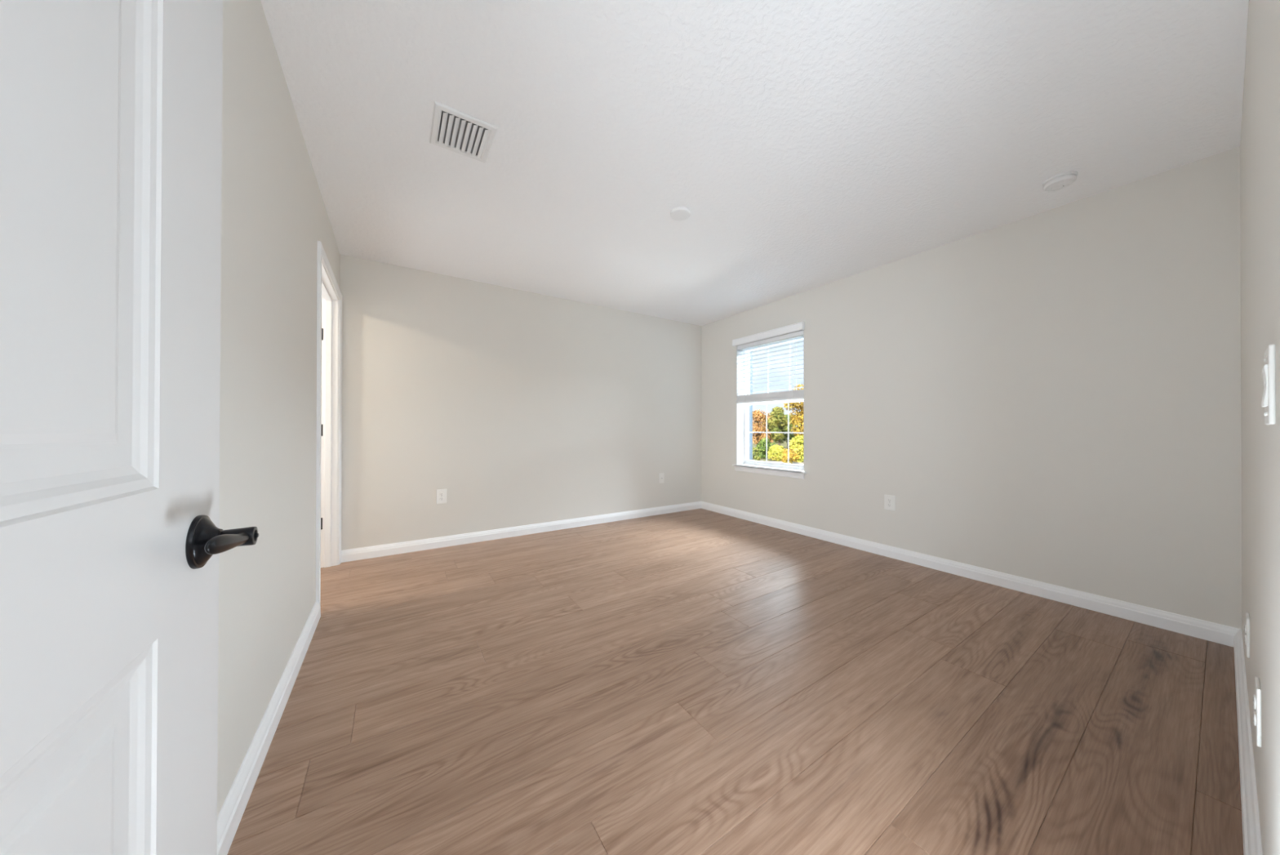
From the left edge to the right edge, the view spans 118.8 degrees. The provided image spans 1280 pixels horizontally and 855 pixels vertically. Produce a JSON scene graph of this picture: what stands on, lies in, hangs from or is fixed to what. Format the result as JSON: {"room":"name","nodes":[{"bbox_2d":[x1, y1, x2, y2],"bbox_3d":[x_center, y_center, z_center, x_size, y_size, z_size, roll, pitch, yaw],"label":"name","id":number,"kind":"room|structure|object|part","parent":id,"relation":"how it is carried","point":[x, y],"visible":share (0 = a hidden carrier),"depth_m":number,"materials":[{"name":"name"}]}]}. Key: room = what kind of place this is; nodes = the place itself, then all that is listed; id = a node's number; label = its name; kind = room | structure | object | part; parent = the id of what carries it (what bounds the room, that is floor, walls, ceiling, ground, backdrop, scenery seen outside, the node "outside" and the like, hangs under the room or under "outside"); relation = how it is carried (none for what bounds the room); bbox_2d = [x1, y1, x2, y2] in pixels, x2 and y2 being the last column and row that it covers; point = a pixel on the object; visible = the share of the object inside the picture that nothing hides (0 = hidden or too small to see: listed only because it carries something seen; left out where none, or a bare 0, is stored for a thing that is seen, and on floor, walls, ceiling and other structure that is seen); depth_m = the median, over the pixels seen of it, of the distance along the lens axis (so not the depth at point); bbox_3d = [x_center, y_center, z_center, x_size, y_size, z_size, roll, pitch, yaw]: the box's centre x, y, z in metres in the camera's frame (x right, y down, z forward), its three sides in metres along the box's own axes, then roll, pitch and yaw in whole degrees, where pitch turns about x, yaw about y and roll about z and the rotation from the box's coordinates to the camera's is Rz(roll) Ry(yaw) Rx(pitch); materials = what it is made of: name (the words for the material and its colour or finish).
{"room":"empty bedroom","nodes":[
{"label":"empty bedroom","id":0,"kind":"room"},
{"bbox_2d":[217,0,339,816],"bbox_3d":[-1.382,-0.158,1.347,0.120,2.440,3.858,0,0,-33],"label":"wall","id":1,"kind":"structure","parent":0,"point":[274,216],"depth_m":1.25,"materials":[{"name":"white paint"}]},
{"bbox_2d":[217,600,320,854],"bbox_3d":[-1.041,1.016,0.945,0.022,0.091,2.817,0,0,-33],"label":"baseboard","id":2,"kind":"structure","parent":1,"relation":"attached to","point":[229,816],"depth_m":1.19,"materials":[{"name":"white wood"}]},
{"bbox_2d":[315,240,342,606],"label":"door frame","id":3,"kind":"structure","parent":1,"relation":"in","point":[329,308],"depth_m":2.89,"materials":[{"name":"white wood"}]},
{"bbox_3d":[-1.824,0.007,2.153,0.018,2.114,0.057,0,0,-33],"label":"casing","id":4,"kind":"part","parent":3,"relation":"part of","materials":[{"name":"white wood"}]},
{"bbox_3d":[-2.086,-1.021,2.563,0.018,0.057,1.028,0,0,-33],"label":"casing","id":5,"kind":"part","parent":3,"relation":"part of","materials":[{"name":"white wood"}]},
{"bbox_3d":[-2.352,0.009,2.967,0.018,2.114,0.057,0,0,-33],"label":"casing","id":6,"kind":"part","parent":3,"relation":"part of","materials":[{"name":"white wood"}]},
{"bbox_2d":[339,253,701,550],"bbox_3d":[-1.811,-0.152,3.439,6.204,2.440,0.120,0,0,-33],"label":"wall","id":7,"kind":"structure","parent":0,"point":[527,407],"depth_m":3.65,"materials":[{"name":"white paint"}]},
{"bbox_2d":[436,488,446,503],"bbox_3d":[-1.774,0.616,3.385,0.082,0.128,0.009,0,0,-33],"label":"electrical outlet","id":8,"kind":"object","parent":7,"relation":"attached to","point":[441,493],"visible":1,"depth_m":3.38,"materials":[{"name":"white plastic"}]},
{"bbox_2d":[341,501,701,562],"bbox_3d":[-0.775,1.026,4.025,3.821,0.091,0.022,0,0,-33],"label":"baseboard","id":9,"kind":"structure","parent":7,"relation":"attached to","point":[363,553],"depth_m":3.64,"materials":[{"name":"white"}]},
{"bbox_2d":[658,472,663,483],"bbox_3d":[0.270,0.630,4.707,0.078,0.125,0.016,0,0,-33],"label":"cable jack","id":10,"kind":"object","parent":7,"relation":"attached to","point":[660,474],"visible":1,"depth_m":4.70,"materials":[{"name":"white plastic"}]},
{"bbox_2d":[226,508,1243,854],"bbox_3d":[-0.324,1.073,1.158,6.224,0.020,5.800,0,0,-33],"label":"floor","id":11,"kind":"structure","parent":0,"point":[697,681],"depth_m":1.40,"materials":[{"name":"brown wood"}]},
{"bbox_2d":[260,0,1248,325],"bbox_3d":[-0.307,-1.427,1.175,6.554,0.140,6.100,0,0,-33],"label":"ceiling","id":12,"kind":"structure","parent":0,"point":[806,144],"depth_m":1.72,"materials":[{"name":"white paint"}]},
{"bbox_2d":[429,101,497,163],"bbox_3d":[-0.833,-1.370,1.781,0.256,0.012,0.276,0,0,-33],"label":"ceiling vent","id":13,"kind":"object","parent":12,"relation":"in","point":[453,130],"visible":1,"depth_m":1.76,"materials":[{"name":"white metal"}]},
{"bbox_2d":[1041,170,1077,191],"bbox_3d":[2.315,-1.351,2.089,0.132,0.039,0.132,0,0,-33],"label":"smoke detector","id":14,"kind":"object","parent":12,"relation":"attached to","point":[1060,181],"visible":1,"depth_m":2.07,"materials":[{"name":"white plastic"}]},
{"bbox_2d":[701,146,1241,628],"bbox_3d":[2.388,-0.138,2.850,0.200,2.460,5.681,0,0,-33],"label":"wall","id":15,"kind":"structure","parent":0,"point":[1052,396],"depth_m":2.41,"materials":[{"name":"white paint"}]},
{"bbox_2d":[732,329,807,479],"bbox_3d":[1.525,-0.271,4.260,0.358,1.670,1.094,0,0,-33],"label":"window","id":16,"kind":"structure","parent":15,"relation":"in","point":[744,462],"depth_m":4.56,"materials":[{"name":"white paint"}]},
{"bbox_3d":[1.630,-0.271,4.328,0.107,1.670,1.094,0,0,-33],"label":"exterior trim","id":17,"kind":"part","parent":16,"relation":"part of","materials":[{"name":"white plastic"}]},
{"bbox_2d":[732,321,804,403],"bbox_3d":[1.407,-0.673,4.197,0.103,0.768,0.932,0,0,-33],"label":"window blind","id":18,"kind":"object","parent":16,"relation":"attached to","point":[791,394],"visible":0.83,"depth_m":4.15,"materials":[{"name":"white plastic"}]},
{"bbox_3d":[1.433,-0.959,4.202,0.056,0.044,0.882,0,0,-33],"label":"head rail","id":19,"kind":"part","parent":18,"relation":"part of","materials":[{"name":"white plastic"}]},
{"bbox_3d":[1.433,-0.298,4.200,0.054,0.019,0.882,0,0,-33],"label":"rail","id":20,"kind":"part","parent":18,"relation":"part of","materials":[{"name":"white plastic"}]},
{"bbox_3d":[1.446,0.452,4.207,0.172,0.018,0.970,0,0,-33],"label":"sill","id":21,"kind":"part","parent":16,"relation":"part of","materials":[{"name":"white"}]},
{"bbox_3d":[1.551,-0.281,4.277,0.080,1.490,0.984,0,0,-33],"label":"frame","id":22,"kind":"part","parent":16,"relation":"part of","materials":[{"name":"white plastic"}]},
{"bbox_3d":[1.545,0.054,4.268,0.028,0.724,0.880,0,0,-33],"label":"sash","id":23,"kind":"part","parent":16,"relation":"part of","materials":[{"name":"white plastic"}]},
{"bbox_3d":[1.574,-0.618,4.288,0.025,0.688,0.880,0,0,-33],"label":"sash","id":24,"kind":"part","parent":16,"relation":"part of","materials":[{"name":"glass"}]},
{"bbox_2d":[884,493,895,511],"bbox_3d":[2.072,0.623,3.141,0.009,0.125,0.082,0,0,-33],"label":"electrical outlet","id":25,"kind":"object","parent":15,"relation":"attached to","point":[889,500],"visible":1,"depth_m":3.14,"materials":[{"name":"white plastic"}]},
{"bbox_2d":[701,501,1239,646],"bbox_3d":[1.863,1.028,3.450,0.022,0.091,3.858,0,0,-33],"label":"baseboard","id":26,"kind":"structure","parent":15,"relation":"attached to","point":[1224,634],"depth_m":2.45,"materials":[{"name":"white wood"}]},
{"bbox_2d":[1240,0,1279,854],"bbox_3d":[1.303,-0.156,0.718,3.941,2.440,0.120,0,0,-33],"label":"wall","id":27,"kind":"structure","parent":0,"point":[1260,143],"depth_m":0.83,"materials":[{"name":"white paint"}]},
{"bbox_2d":[0,0,258,854],"bbox_3d":[-0.025,0.004,0.344,0.942,2.114,0.939,0,0,-33],"label":"door","id":28,"kind":"structure","parent":27,"relation":"in","point":[112,540],"depth_m":0.33,"materials":[{"name":"white wood"}]},
{"bbox_3d":[-0.488,0.135,0.452,0.016,0.029,0.107,0,0,-34],"label":"lever","id":29,"kind":"part","parent":28,"relation":"part of","materials":[{"name":"black metal"}]},
{"bbox_2d":[1244,612,1249,657],"bbox_3d":[2.069,0.705,1.290,0.080,0.132,0.009,0,0,-33],"label":"electrical outlet","id":30,"kind":"object","parent":27,"relation":"attached to","point":[1247,616],"visible":1,"depth_m":1.27,"materials":[{"name":"white plastic"}]},
{"bbox_2d":[1233,628,1262,854],"bbox_3d":[1.736,1.020,1.080,2.814,0.091,0.022,0,0,-33],"label":"baseboard","id":31,"kind":"structure","parent":27,"relation":"attached to","point":[1251,835],"depth_m":1.12,"materials":[{"name":"white wood"}]},
{"bbox_2d":[1253,676,1261,746],"bbox_3d":[1.482,0.680,0.909,0.082,0.136,0.009,0,0,-33],"label":"electrical outlet","id":32,"kind":"object","parent":27,"relation":"attached to","point":[1257,695],"visible":1,"depth_m":0.89,"materials":[{"name":"white plastic"}]},
{"bbox_2d":[1253,693,1256,709],"bbox_3d":[1.481,0.660,0.911,0.034,0.028,0.004,0,0,-33],"label":"socket","id":33,"kind":"object","parent":32,"relation":"attached to","point":[1255,695],"depth_m":0.90,"materials":[{"name":"grey plastic"}]},
{"bbox_2d":[1253,710,1256,725],"bbox_3d":[1.481,0.700,0.911,0.034,0.028,0.004,0,0,-33],"label":"socket","id":34,"kind":"object","parent":32,"relation":"attached to","point":[1255,711],"depth_m":0.90,"materials":[{"name":"grey plastic"}]},
{"bbox_2d":[1261,343,1275,424],"bbox_3d":[1.093,-0.072,0.659,0.118,0.133,0.010,0,0,-33],"label":"light switch","id":35,"kind":"object","parent":27,"relation":"attached to","point":[1268,371],"visible":1,"depth_m":0.63,"materials":[{"name":"white plastic"}]},
{"label":"outside","id":36,"kind":"structure","parent":0,"visible":0},
{"bbox_2d":[752,436,791,461],"bbox_3d":[66.698,4.489,102.862,216.100,0.001,340.000,0,0,-33],"label":"ground","id":37,"kind":"structure","parent":36,"point":[784,444],"depth_m":88.34,"materials":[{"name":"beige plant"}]},
{"bbox_2d":[752,447,760,460],"bbox_3d":[13.749,3.306,46.019,1.858,1.930,2.199,0,0,17],"label":"leafy tree","id":38,"kind":"object","parent":37,"relation":"on","point":[755,451],"visible":0.55,"depth_m":45.45,"materials":[{"name":"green plant"}]},
{"bbox_2d":[752,408,770,444],"bbox_3d":[17.735,0.697,57.951,4.332,7.160,3.574,0,0,-33],"label":"autumn tree","id":39,"kind":"object","parent":37,"relation":"on","point":[758,415],"visible":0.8,"depth_m":57.09,"materials":[{"name":"orange plant"}]},
{"bbox_2d":[755,437,775,458],"bbox_3d":[17.203,2.796,51.935,2.787,2.995,3.164,0,0,-33],"label":"leafy tree","id":40,"kind":"object","parent":37,"relation":"on","point":[762,447],"visible":0.68,"depth_m":51.39,"materials":[{"name":"green plant"}]},
{"bbox_2d":[763,412,778,442],"bbox_3d":[25.153,0.671,74.085,5.213,7.336,5.768,0,0,-33],"label":"autumn tree","id":41,"kind":"object","parent":37,"relation":"on","point":[771,440],"visible":0.09,"depth_m":73.43,"materials":[{"name":"orange plant"}]},
{"bbox_2d":[767,444,785,461],"bbox_3d":[17.339,3.170,48.032,2.247,2.223,2.584,0,0,6],"label":"autumn tree","id":42,"kind":"object","parent":37,"relation":"on","point":[775,452],"visible":0.93,"depth_m":47.43,"materials":[{"name":"yellow plant"}]},
{"bbox_2d":[764,406,791,445],"bbox_3d":[22.114,0.449,60.392,4.770,7.683,4.022,0,0,-33],"label":"leafy tree","id":43,"kind":"object","parent":37,"relation":"on","point":[780,423],"visible":0.97,"depth_m":59.31,"materials":[{"name":"green plant"}]},
{"bbox_2d":[772,413,796,448],"bbox_3d":[25.503,0.959,66.334,5.259,6.712,5.912,0,0,12],"label":"leafy tree","id":44,"kind":"object","parent":37,"relation":"on","point":[791,435],"visible":0.15,"depth_m":65.03,"materials":[{"name":"green plant"}]},
{"bbox_2d":[781,448,799,463],"bbox_3d":[17.057,3.264,42.944,1.821,1.985,2.209,0,0,3],"label":"autumn tree","id":45,"kind":"object","parent":37,"relation":"on","point":[793,456],"visible":0.88,"depth_m":42.56,"materials":[{"name":"yellow plant"}]},
{"bbox_2d":[783,383,803,435],"bbox_3d":[24.515,-1.197,56.933,5.592,10.957,4.992,0,0,24],"label":"autumn tree","id":46,"kind":"object","parent":37,"relation":"on","point":[797,419],"visible":0.44,"depth_m":56.38,"materials":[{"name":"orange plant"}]},
{"bbox_2d":[788,435,803,462],"bbox_3d":[19.536,2.586,45.908,3.256,3.405,3.416,0,0,28],"label":"leafy tree","id":47,"kind":"object","parent":37,"relation":"on","point":[796,443],"visible":0.52,"depth_m":45.41,"materials":[{"name":"yellow plant"}]},
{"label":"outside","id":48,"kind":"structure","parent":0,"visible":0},
{"bbox_2d":[771,461,803,464],"bbox_3d":[13.311,4.194,44.987,102.847,0.060,68.667,0,0,-33],"label":"pavement","id":49,"kind":"structure","parent":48,"point":[793,462],"depth_m":44.98,"materials":[{"name":"beige concrete"}]}
]}

